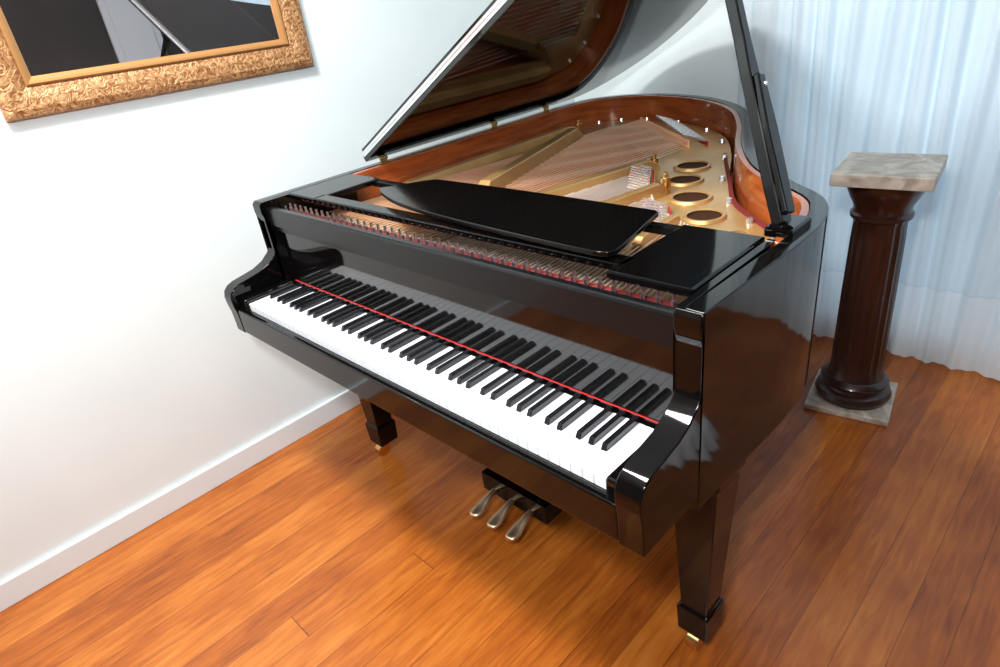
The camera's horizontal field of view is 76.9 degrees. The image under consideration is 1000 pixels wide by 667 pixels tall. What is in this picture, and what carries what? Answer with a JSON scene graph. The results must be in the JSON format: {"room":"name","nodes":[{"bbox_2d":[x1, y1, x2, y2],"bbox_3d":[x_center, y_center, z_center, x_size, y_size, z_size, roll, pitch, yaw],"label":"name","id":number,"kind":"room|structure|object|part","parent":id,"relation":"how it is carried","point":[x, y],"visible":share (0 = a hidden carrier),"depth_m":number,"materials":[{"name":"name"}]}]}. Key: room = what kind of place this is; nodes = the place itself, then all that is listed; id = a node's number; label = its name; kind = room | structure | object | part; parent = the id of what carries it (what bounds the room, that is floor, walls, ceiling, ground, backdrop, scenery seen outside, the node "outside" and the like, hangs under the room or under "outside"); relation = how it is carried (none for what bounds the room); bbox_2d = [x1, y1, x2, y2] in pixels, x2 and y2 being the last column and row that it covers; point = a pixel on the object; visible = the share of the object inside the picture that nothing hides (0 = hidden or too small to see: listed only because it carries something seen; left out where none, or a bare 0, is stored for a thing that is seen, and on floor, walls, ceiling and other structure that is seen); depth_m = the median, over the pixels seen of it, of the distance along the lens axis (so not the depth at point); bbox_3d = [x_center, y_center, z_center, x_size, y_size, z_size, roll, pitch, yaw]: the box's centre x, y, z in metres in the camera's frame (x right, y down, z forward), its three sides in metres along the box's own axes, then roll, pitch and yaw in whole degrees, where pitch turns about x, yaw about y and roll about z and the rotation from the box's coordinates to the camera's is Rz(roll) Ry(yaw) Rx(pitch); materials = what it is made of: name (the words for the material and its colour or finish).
{"room":"music room","nodes":[
{"label":"music room","id":0,"kind":"room"},
{"bbox_2d":[0,0,574,581],"bbox_3d":[-1.372,-0.583,1.486,0.100,2.750,4.950,19,38,41],"label":"wall","id":1,"kind":"structure","parent":0,"point":[128,371],"depth_m":1.94,"materials":[{"name":"paint"}]},
{"bbox_2d":[0,0,313,121],"bbox_3d":[-0.962,-0.992,1.675,0.027,0.650,0.880,19,38,41],"label":"wall mirror","id":2,"kind":"object","parent":1,"relation":"attached to","point":[57,56],"visible":1,"depth_m":1.71,"materials":[{"name":"brown mirror"}]},
{"bbox_2d":[0,0,279,75],"bbox_3d":[-0.969,-0.994,1.681,0.005,0.474,0.704,19,38,41],"label":"mirror glass","id":3,"kind":"object","parent":2,"relation":"attached to","point":[46,37],"depth_m":1.70,"materials":[{"name":"black mirror"}]},
{"bbox_3d":[-0.963,-0.992,1.676,0.022,0.507,0.737,19,38,41],"label":"trim","id":4,"kind":"part","parent":2,"relation":"part of","materials":[{"name":"brown metal"}]},
{"bbox_2d":[0,389,360,611],"bbox_3d":[-1.169,0.599,2.070,0.014,0.085,4.750,19,38,41],"label":"baseboard","id":5,"kind":"structure","parent":1,"relation":"attached to","point":[38,575],"depth_m":2.10,"materials":[{"name":"white paint"}]},
{"bbox_2d":[0,334,999,666],"bbox_3d":[0.170,1.129,0.871,3.959,0.050,4.950,19,38,41],"label":"floor","id":6,"kind":"structure","parent":0,"point":[853,543],"depth_m":1.75,"materials":[{"name":"brown wood"}]},
{"bbox_2d":[224,0,828,650],"bbox_3d":[0.320,-0.403,1.839,1.419,1.692,1.827,19,38,41],"label":"grand piano","id":7,"kind":"object","parent":6,"relation":"on","point":[606,305],"visible":1,"depth_m":1.33,"materials":[{"name":"black paint"}]},
{"bbox_3d":[-0.718,-0.190,1.811,0.047,0.339,0.180,19,38,41],"label":"arm","id":8,"kind":"part","parent":7,"relation":"part of","materials":[{"name":"black paint"}]},
{"bbox_2d":[289,174,379,202],"bbox_3d":[-0.479,-0.423,1.829,0.149,0.016,0.218,19,38,41],"label":"shelf","id":9,"kind":"object","parent":7,"relation":"attached to","point":[337,187],"depth_m":1.81,"materials":[{"name":"black paint"}]},
{"bbox_3d":[-0.449,0.132,2.127,0.112,0.562,0.112,19,38,41],"label":"leg","id":10,"kind":"part","parent":7,"relation":"part of","materials":[{"name":"black paint"}]},
{"bbox_3d":[-0.074,-0.728,2.281,0.008,0.004,0.890,19,38,41],"label":"hinge rail","id":11,"kind":"part","parent":7,"relation":"part of","materials":[{"name":"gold metal"}]},
{"bbox_3d":[-0.188,-0.166,1.371,1.297,0.068,0.022,19,38,41],"label":"fallboard rail","id":12,"kind":"part","parent":7,"relation":"part of","materials":[{"name":"black wood"}]},
{"bbox_2d":[313,195,630,268],"bbox_3d":[-0.138,-0.243,1.403,1.015,0.016,0.040,19,38,41],"label":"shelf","id":13,"kind":"object","parent":7,"relation":"attached to","point":[423,220],"depth_m":1.31,"materials":[{"name":"black paint"}]},
{"bbox_3d":[-0.007,-0.317,1.520,1.010,0.016,0.025,19,38,41],"label":"shelf rail","id":14,"kind":"part","parent":7,"relation":"part of","materials":[{"name":"black wood"}]},
{"bbox_3d":[0.398,-0.963,1.831,1.237,0.697,1.266,19,38,41],"label":"lid","id":15,"kind":"part","parent":7,"relation":"part of","materials":[{"name":"black paint"}]},
{"bbox_3d":[0.377,-0.453,1.868,1.286,0.016,1.541,19,38,41],"label":"harp plate","id":16,"kind":"part","parent":7,"relation":"part of","materials":[{"name":"gold metal"}]},
{"bbox_3d":[0.237,0.148,0.928,0.047,0.339,0.180,19,38,41],"label":"arm","id":17,"kind":"part","parent":7,"relation":"part of","materials":[{"name":"black paint"}]},
{"bbox_2d":[607,225,764,296],"bbox_3d":[0.319,-0.130,1.071,0.158,0.016,0.250,19,38,41],"label":"shelf","id":18,"kind":"object","parent":7,"relation":"attached to","point":[688,260],"depth_m":1.04,"materials":[{"name":"black paint"}]},
{"bbox_3d":[0.431,0.432,1.336,0.112,0.562,0.112,19,38,41],"label":"leg","id":19,"kind":"part","parent":7,"relation":"part of","materials":[{"name":"black paint"}]},
{"bbox_2d":[804,152,947,426],"bbox_3d":[1.190,-0.134,2.034,0.263,0.828,0.263,13,35,35],"label":"pedestal","id":20,"kind":"object","parent":6,"relation":"on","point":[884,189],"visible":1,"depth_m":1.96,"materials":[{"name":"wood"}]},
{"bbox_2d":[575,0,738,103],"bbox_3d":[1.679,-1.096,1.653,3.759,2.750,0.100,19,38,41],"label":"wall","id":21,"kind":"structure","parent":0,"point":[700,59],"depth_m":2.59,"materials":[{"name":"paint"}]},
{"bbox_3d":[1.875,-0.882,1.468,2.430,2.400,0.025,19,38,41],"label":"window","id":22,"kind":"structure","parent":21,"relation":"in","visible":0},
{"bbox_2d":[738,0,999,380],"bbox_3d":[1.798,-0.903,1.415,2.604,2.594,0.046,19,38,41],"label":"curtain","id":23,"kind":"object","parent":22,"relation":"hanging from","point":[844,77],"visible":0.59,"depth_m":2.14,"materials":[{"name":"white fabric"}]}
]}

